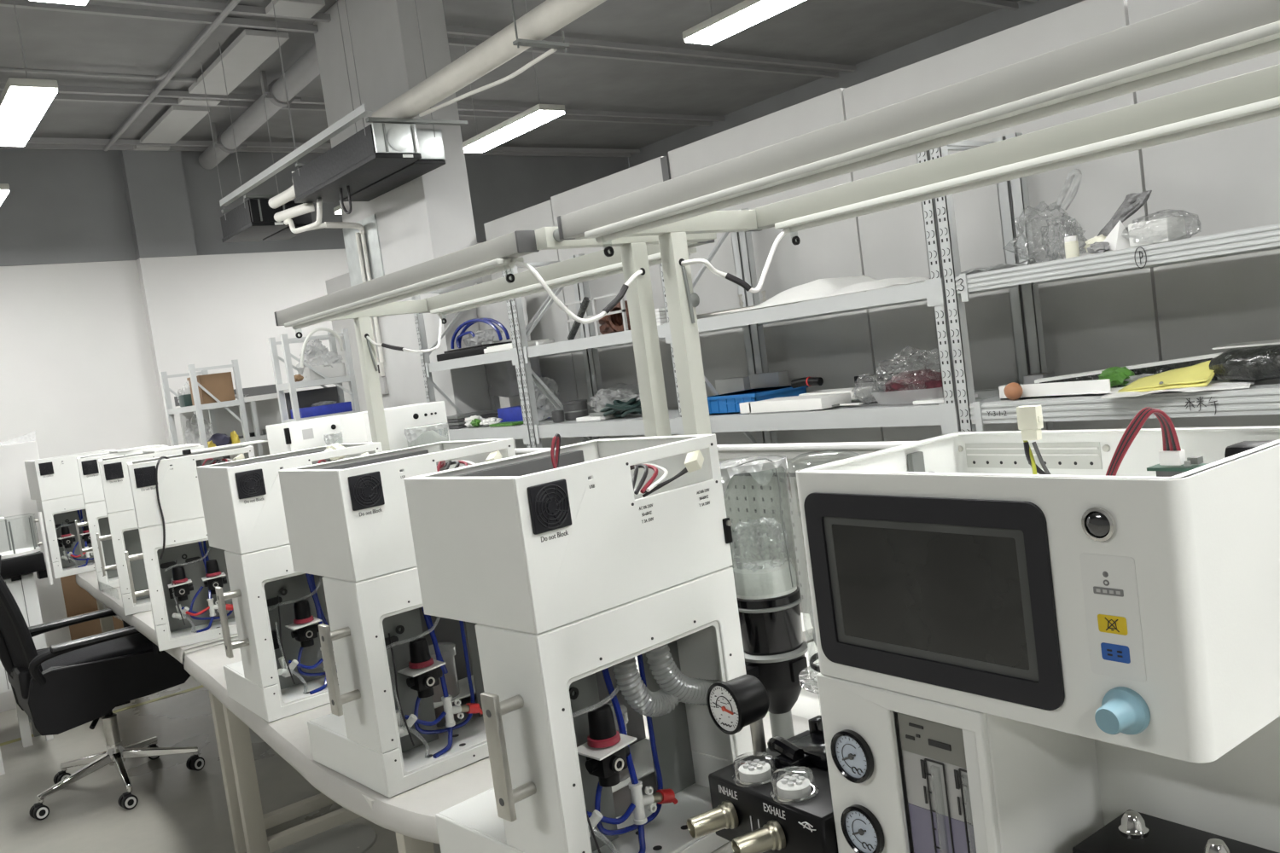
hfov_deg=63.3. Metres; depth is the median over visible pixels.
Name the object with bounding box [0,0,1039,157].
ceiling
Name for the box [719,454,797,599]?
jar
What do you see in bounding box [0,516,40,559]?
clear jar
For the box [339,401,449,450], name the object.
machine
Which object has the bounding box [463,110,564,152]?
diffuser
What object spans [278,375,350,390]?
shelf
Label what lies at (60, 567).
tray
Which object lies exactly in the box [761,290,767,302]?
bolt
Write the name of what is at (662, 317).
booklet
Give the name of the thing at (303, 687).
tray
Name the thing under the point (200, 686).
floor line
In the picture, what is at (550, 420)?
shelf
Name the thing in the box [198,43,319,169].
pipe
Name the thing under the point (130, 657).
seat cushion
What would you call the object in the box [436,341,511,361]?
tray
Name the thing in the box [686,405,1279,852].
machine
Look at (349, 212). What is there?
power cord
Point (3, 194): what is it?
diffuser
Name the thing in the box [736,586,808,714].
canister
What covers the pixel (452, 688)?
canister
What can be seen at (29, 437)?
film
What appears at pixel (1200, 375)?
folder
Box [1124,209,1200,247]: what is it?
plastic bag
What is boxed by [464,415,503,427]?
rag
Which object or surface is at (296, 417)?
shelf
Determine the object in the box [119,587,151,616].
tray
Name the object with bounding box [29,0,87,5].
ceiling light
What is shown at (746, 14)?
ceiling light
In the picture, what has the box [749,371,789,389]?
carton
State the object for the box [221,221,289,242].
drip tray
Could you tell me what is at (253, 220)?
air conditioning unit
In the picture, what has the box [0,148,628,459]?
wall
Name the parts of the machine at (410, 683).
handle, panel, knob, mount plate, panel, panel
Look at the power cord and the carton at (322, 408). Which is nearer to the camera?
the power cord
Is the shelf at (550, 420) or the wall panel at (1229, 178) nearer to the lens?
the wall panel at (1229, 178)
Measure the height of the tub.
0.050 m
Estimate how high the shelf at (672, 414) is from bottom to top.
0.014 m
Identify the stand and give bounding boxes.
[0,512,53,775]
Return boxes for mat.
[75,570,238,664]
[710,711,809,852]
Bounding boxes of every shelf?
[168,399,239,414]
[174,384,300,457]
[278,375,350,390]
[283,410,355,423]
[452,414,589,429]
[541,409,679,424]
[709,389,999,416]
[975,377,1279,401]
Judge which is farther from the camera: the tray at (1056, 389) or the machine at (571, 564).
the tray at (1056, 389)
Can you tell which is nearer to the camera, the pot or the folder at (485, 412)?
the pot
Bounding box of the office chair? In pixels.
[0,555,204,820]
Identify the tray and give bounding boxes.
[44,558,95,578]
[109,0,263,139]
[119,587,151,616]
[133,0,325,151]
[151,611,237,651]
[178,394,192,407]
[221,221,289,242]
[223,660,340,722]
[262,224,308,240]
[294,152,421,203]
[307,675,488,797]
[343,159,445,201]
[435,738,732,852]
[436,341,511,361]
[483,338,554,354]
[998,378,1111,400]
[1023,372,1055,384]
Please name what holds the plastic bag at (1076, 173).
on the storage rack at (1263, 397)
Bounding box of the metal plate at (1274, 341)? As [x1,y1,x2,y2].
[1212,339,1279,349]
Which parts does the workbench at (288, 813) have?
leg, leg, foot rail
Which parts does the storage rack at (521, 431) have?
post, post, post, post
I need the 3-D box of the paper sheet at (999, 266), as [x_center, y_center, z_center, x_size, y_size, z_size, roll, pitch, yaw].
[1.184,-0.530,3.474,0.220,0.020,0.101,-5,5,29]
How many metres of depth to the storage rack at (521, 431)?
6.02 m
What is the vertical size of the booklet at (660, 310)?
0.014 m
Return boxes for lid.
[998,352,1222,400]
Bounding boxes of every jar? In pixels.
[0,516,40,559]
[323,431,342,445]
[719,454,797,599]
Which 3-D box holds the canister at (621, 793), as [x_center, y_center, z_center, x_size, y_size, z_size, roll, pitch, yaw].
[-0.058,0.544,1.708,0.094,0.170,0.094,-11,5,-38]
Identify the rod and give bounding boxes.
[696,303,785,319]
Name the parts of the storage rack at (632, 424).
post, post, coil in frame, cable coil, post, post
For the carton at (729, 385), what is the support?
on the storage rack at (632, 424)
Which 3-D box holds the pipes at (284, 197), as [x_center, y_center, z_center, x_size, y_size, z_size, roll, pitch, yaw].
[-2.318,-1.536,7.179,0.243,0.402,0.711,-11,5,-38]
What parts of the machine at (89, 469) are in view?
handle, panel, foam strip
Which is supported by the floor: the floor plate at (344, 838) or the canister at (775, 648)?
the floor plate at (344, 838)
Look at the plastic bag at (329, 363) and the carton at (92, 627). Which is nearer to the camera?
the carton at (92, 627)
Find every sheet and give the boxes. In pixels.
[285,386,339,418]
[489,420,523,426]
[960,260,1031,274]
[1068,386,1124,395]
[1099,380,1255,398]
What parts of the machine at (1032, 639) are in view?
gauge post, clamp lever, header plate, violet panel, slot rail, rotary knob, panel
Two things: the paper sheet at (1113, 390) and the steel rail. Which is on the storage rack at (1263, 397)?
the paper sheet at (1113, 390)
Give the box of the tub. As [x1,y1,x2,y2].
[871,387,943,405]
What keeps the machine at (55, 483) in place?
on the mat at (142, 622)
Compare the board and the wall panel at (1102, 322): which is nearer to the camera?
the wall panel at (1102, 322)
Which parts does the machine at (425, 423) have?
knob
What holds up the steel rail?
attached to the air conditioning unit at (253, 220)
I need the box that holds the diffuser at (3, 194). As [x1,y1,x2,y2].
[0,190,9,205]
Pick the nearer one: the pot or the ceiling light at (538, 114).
the pot
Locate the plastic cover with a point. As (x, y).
(192, 435)
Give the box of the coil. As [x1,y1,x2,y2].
[450,317,510,349]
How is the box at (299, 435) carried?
on the workbench at (288, 813)
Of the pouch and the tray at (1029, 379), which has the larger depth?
the tray at (1029, 379)
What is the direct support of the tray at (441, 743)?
on the machine at (410, 683)
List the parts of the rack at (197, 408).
post, post, post, post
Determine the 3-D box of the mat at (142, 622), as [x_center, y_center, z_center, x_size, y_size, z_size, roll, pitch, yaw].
[-2.151,0.747,4.784,0.675,0.047,2.984,-11,5,-38]
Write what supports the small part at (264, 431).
on the shelf at (261, 403)
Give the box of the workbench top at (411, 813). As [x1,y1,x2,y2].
[183,640,649,844]
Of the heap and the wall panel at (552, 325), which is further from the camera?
the wall panel at (552, 325)
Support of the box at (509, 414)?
on the storage rack at (521, 431)
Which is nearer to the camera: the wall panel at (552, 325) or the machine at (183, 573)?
the machine at (183, 573)
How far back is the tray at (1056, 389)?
3.30 m
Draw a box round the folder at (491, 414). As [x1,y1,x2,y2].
[447,413,498,422]
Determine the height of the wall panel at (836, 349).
2.510 m
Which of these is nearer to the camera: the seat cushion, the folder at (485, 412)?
the seat cushion
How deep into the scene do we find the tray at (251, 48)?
8.12 m
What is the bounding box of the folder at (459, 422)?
[448,416,498,425]
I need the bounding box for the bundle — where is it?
[1097,366,1153,387]
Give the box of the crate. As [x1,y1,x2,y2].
[706,385,808,414]
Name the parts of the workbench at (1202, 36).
post, panel, socket rail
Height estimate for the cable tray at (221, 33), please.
0.035 m
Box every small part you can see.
[249,432,255,436]
[261,429,267,435]
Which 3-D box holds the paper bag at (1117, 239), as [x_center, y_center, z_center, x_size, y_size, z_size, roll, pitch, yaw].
[1.409,-0.569,3.116,0.120,0.090,0.092,-9,4,-24]
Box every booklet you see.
[654,308,665,312]
[655,311,665,316]
[655,314,666,319]
[656,318,666,323]
[656,321,667,325]
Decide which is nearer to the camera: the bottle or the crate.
the bottle
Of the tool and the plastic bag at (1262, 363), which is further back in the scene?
the tool
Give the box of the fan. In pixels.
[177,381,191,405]
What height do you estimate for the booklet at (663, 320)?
0.014 m
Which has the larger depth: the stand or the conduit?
the conduit
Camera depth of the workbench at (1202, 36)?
1.74 m
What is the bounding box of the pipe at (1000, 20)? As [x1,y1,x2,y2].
[628,0,1085,179]
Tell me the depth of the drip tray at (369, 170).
6.41 m
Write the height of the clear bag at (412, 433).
0.172 m
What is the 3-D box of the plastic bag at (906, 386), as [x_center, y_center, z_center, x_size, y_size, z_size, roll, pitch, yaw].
[0.988,-0.197,3.874,0.245,0.208,0.435,-11,5,-38]
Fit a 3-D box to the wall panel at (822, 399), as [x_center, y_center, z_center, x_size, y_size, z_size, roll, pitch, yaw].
[0.694,-0.110,4.295,0.325,0.051,0.480,-11,5,-38]
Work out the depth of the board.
6.59 m
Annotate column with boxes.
[313,0,500,416]
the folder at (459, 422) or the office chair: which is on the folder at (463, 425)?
the folder at (459, 422)
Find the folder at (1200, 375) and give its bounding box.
[1117,360,1215,392]
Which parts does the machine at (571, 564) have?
handle, panel, knob, mount plate, panel, panel, support arm, stand post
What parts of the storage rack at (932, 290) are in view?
post, plastic strip, scrap strip, scrap strip, post, post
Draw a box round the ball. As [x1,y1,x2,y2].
[1003,382,1023,400]
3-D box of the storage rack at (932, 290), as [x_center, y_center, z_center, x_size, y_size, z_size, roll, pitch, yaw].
[0.852,0.040,4.245,0.504,2.100,1.405,-11,5,-38]
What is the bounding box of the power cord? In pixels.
[339,186,352,214]
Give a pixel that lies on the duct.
(529, 31)
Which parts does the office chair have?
frame, arm, armrest, arm, height lever, armrest, lift rod, arm, arm, arm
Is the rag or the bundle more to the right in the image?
the bundle
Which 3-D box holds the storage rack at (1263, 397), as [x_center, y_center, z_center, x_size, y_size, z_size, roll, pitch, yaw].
[1.654,0.006,3.211,0.507,2.100,1.199,-11,5,-38]
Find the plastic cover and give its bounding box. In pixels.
[185,413,212,445]
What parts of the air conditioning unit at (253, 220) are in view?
hanger rod, hanger rod, panel, cross rail, hanger rod, hanger rod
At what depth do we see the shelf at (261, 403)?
9.34 m
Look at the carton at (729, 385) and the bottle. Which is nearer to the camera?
the bottle
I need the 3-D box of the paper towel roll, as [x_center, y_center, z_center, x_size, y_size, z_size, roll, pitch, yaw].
[-2.258,-0.320,6.849,0.078,0.048,0.086,-11,5,-38]
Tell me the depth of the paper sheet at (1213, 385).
2.93 m
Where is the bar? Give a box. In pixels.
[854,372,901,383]
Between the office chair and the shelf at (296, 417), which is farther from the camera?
the shelf at (296, 417)
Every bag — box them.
[207,430,240,448]
[295,338,346,381]
[404,422,448,442]
[533,376,560,421]
[856,345,943,405]
[1007,168,1085,263]
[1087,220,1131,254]
[1097,190,1151,236]
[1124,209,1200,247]
[1209,344,1279,381]
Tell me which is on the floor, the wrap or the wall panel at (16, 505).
the wall panel at (16, 505)
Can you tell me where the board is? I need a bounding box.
[476,296,541,397]
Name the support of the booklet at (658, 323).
on the storage rack at (632, 424)
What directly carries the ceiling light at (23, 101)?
hanging from the ceiling
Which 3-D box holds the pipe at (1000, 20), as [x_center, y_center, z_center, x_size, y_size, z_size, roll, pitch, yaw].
[5.193,-1.858,7.839,0.200,4.200,16.300,-11,5,-38]
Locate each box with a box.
[186,372,235,405]
[265,414,343,454]
[497,405,550,422]
[576,413,631,421]
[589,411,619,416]
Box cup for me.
[551,409,564,422]
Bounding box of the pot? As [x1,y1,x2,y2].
[561,399,588,420]
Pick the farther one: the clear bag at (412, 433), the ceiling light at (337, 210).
the ceiling light at (337, 210)
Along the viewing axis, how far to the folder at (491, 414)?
6.55 m
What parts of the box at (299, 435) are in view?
label plate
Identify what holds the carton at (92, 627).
on the floor
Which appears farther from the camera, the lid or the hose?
the hose
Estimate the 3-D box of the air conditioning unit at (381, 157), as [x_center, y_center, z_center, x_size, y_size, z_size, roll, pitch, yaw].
[-1.764,-2.249,6.573,0.640,1.405,1.340,-11,5,-38]
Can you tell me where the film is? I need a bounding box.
[0,430,35,445]
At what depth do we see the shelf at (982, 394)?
3.96 m
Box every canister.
[432,661,458,721]
[612,729,632,810]
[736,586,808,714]
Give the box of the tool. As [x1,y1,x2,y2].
[791,376,823,388]
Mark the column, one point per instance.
(428, 217)
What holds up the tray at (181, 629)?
on the machine at (183, 573)
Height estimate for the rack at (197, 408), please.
1.835 m
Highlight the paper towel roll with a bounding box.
[293,374,303,382]
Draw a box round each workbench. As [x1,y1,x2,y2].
[96,599,335,852]
[222,226,813,852]
[557,0,1279,739]
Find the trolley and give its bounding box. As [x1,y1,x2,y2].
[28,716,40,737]
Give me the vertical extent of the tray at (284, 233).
0.025 m
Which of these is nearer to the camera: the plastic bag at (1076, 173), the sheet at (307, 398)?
the plastic bag at (1076, 173)
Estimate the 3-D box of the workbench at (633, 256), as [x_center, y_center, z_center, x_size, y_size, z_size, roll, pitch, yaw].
[-0.387,0.439,3.096,1.652,1.801,1.659,-11,5,-38]
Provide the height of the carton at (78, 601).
0.264 m
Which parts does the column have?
trim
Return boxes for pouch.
[1082,233,1106,254]
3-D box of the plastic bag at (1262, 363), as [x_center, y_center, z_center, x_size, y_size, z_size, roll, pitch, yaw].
[1.790,-0.180,2.836,0.127,0.100,0.425,-11,5,-41]
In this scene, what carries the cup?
on the storage rack at (632, 424)
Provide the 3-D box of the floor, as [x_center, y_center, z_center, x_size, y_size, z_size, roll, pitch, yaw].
[-0.530,1.393,3.470,15.400,0.100,16.600,-11,5,-38]
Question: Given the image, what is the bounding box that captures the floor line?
[0,685,203,746]
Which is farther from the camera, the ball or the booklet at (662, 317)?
the booklet at (662, 317)
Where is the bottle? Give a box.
[1064,235,1079,258]
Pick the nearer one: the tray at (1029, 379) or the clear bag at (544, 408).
the tray at (1029, 379)
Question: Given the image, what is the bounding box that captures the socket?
[1158,449,1185,465]
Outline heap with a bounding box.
[587,383,639,412]
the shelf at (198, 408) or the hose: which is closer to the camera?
the hose
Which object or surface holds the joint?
attached to the wall panel at (617, 363)
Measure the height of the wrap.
0.078 m
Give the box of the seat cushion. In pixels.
[29,633,152,679]
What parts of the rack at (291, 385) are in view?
post, post, post, post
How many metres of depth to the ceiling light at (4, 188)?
7.44 m
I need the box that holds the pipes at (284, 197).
[267,171,325,233]
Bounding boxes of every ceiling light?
[0,0,58,146]
[0,183,9,205]
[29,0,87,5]
[333,204,341,214]
[460,0,564,152]
[682,0,804,45]
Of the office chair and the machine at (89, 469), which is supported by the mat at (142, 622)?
the machine at (89, 469)
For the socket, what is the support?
attached to the machine at (1032, 639)
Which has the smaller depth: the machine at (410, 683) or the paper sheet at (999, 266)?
the machine at (410, 683)
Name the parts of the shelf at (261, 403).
shelf, shelf, post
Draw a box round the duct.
[371,0,606,123]
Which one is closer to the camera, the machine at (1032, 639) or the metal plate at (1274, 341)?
the machine at (1032, 639)
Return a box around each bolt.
[738,294,744,307]
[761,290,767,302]
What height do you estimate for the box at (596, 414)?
0.016 m
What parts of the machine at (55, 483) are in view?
handle, knob, mount plate, panel, knob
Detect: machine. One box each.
[24,449,115,578]
[75,445,168,590]
[96,443,204,616]
[124,445,255,651]
[196,442,382,722]
[278,438,515,797]
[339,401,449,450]
[403,433,808,852]
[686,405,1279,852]
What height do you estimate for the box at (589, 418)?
0.020 m
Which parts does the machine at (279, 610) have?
handle, panel, knob, mount plate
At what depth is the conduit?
7.43 m
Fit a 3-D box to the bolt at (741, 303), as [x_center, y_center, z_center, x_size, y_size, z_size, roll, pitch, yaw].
[0.431,-0.536,4.434,0.023,0.055,0.023,-11,5,-38]
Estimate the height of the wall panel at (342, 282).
2.490 m
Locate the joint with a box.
[660,156,670,181]
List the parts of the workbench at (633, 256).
leg, foot rail, post, leg, post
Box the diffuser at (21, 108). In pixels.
[0,87,57,146]
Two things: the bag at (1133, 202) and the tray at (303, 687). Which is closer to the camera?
the tray at (303, 687)
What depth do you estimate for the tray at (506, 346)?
5.87 m
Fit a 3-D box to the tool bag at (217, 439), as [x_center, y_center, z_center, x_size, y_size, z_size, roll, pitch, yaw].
[-3.022,0.125,7.463,0.264,0.164,0.203,-11,5,-38]
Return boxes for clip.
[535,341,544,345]
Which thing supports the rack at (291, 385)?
on the floor
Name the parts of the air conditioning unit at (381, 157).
hanger rod, panel, hanger rod, hanger rod, cross rail, rating plate, hanger rod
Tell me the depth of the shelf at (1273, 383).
3.19 m
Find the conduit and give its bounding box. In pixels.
[324,221,388,394]
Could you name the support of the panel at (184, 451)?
on the machine at (183, 573)
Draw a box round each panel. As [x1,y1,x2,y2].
[0,441,71,712]
[181,440,268,454]
[325,272,367,412]
[483,199,584,448]
[550,156,678,442]
[668,87,884,444]
[738,385,878,413]
[843,0,1162,442]
[1127,0,1279,427]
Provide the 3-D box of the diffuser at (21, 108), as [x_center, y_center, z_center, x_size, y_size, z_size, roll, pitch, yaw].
[-3.464,-1.712,5.790,0.208,0.016,1.188,-11,5,-38]
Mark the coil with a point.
(488, 336)
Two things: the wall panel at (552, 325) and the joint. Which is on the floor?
the wall panel at (552, 325)
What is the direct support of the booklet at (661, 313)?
on the booklet at (662, 317)
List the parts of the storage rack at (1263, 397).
post, post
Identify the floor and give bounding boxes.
[0,675,441,852]
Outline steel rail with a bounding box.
[219,103,372,206]
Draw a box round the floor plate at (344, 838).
[280,824,376,852]
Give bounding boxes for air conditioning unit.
[200,41,312,242]
[272,0,467,203]
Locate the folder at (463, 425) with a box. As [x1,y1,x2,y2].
[448,424,466,429]
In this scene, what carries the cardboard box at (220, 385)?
on the rack at (197, 408)
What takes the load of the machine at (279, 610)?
on the workbench top at (411, 813)
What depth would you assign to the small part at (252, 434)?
9.04 m
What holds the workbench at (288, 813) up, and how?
on the floor
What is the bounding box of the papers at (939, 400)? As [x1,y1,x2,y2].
[913,394,977,404]
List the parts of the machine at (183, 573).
handle, knob, mount plate, panel, knob, mount plate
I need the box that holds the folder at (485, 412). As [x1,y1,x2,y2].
[446,409,497,419]
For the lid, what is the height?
0.084 m
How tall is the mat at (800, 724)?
0.048 m
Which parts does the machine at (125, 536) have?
handle, panel, foam strip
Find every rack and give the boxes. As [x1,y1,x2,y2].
[160,359,251,448]
[268,328,360,423]
[411,255,599,448]
[506,232,764,448]
[697,136,1029,443]
[929,132,1279,431]
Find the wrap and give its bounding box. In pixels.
[719,275,930,314]
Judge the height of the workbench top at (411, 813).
0.048 m
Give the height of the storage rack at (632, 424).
2.100 m
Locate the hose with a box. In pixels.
[300,327,343,367]
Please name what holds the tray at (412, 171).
on the air conditioning unit at (381, 157)
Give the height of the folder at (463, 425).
0.016 m
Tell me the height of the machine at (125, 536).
0.635 m
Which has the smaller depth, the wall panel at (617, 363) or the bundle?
the bundle
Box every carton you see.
[60,574,98,616]
[67,610,123,640]
[290,401,352,418]
[715,376,750,395]
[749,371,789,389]

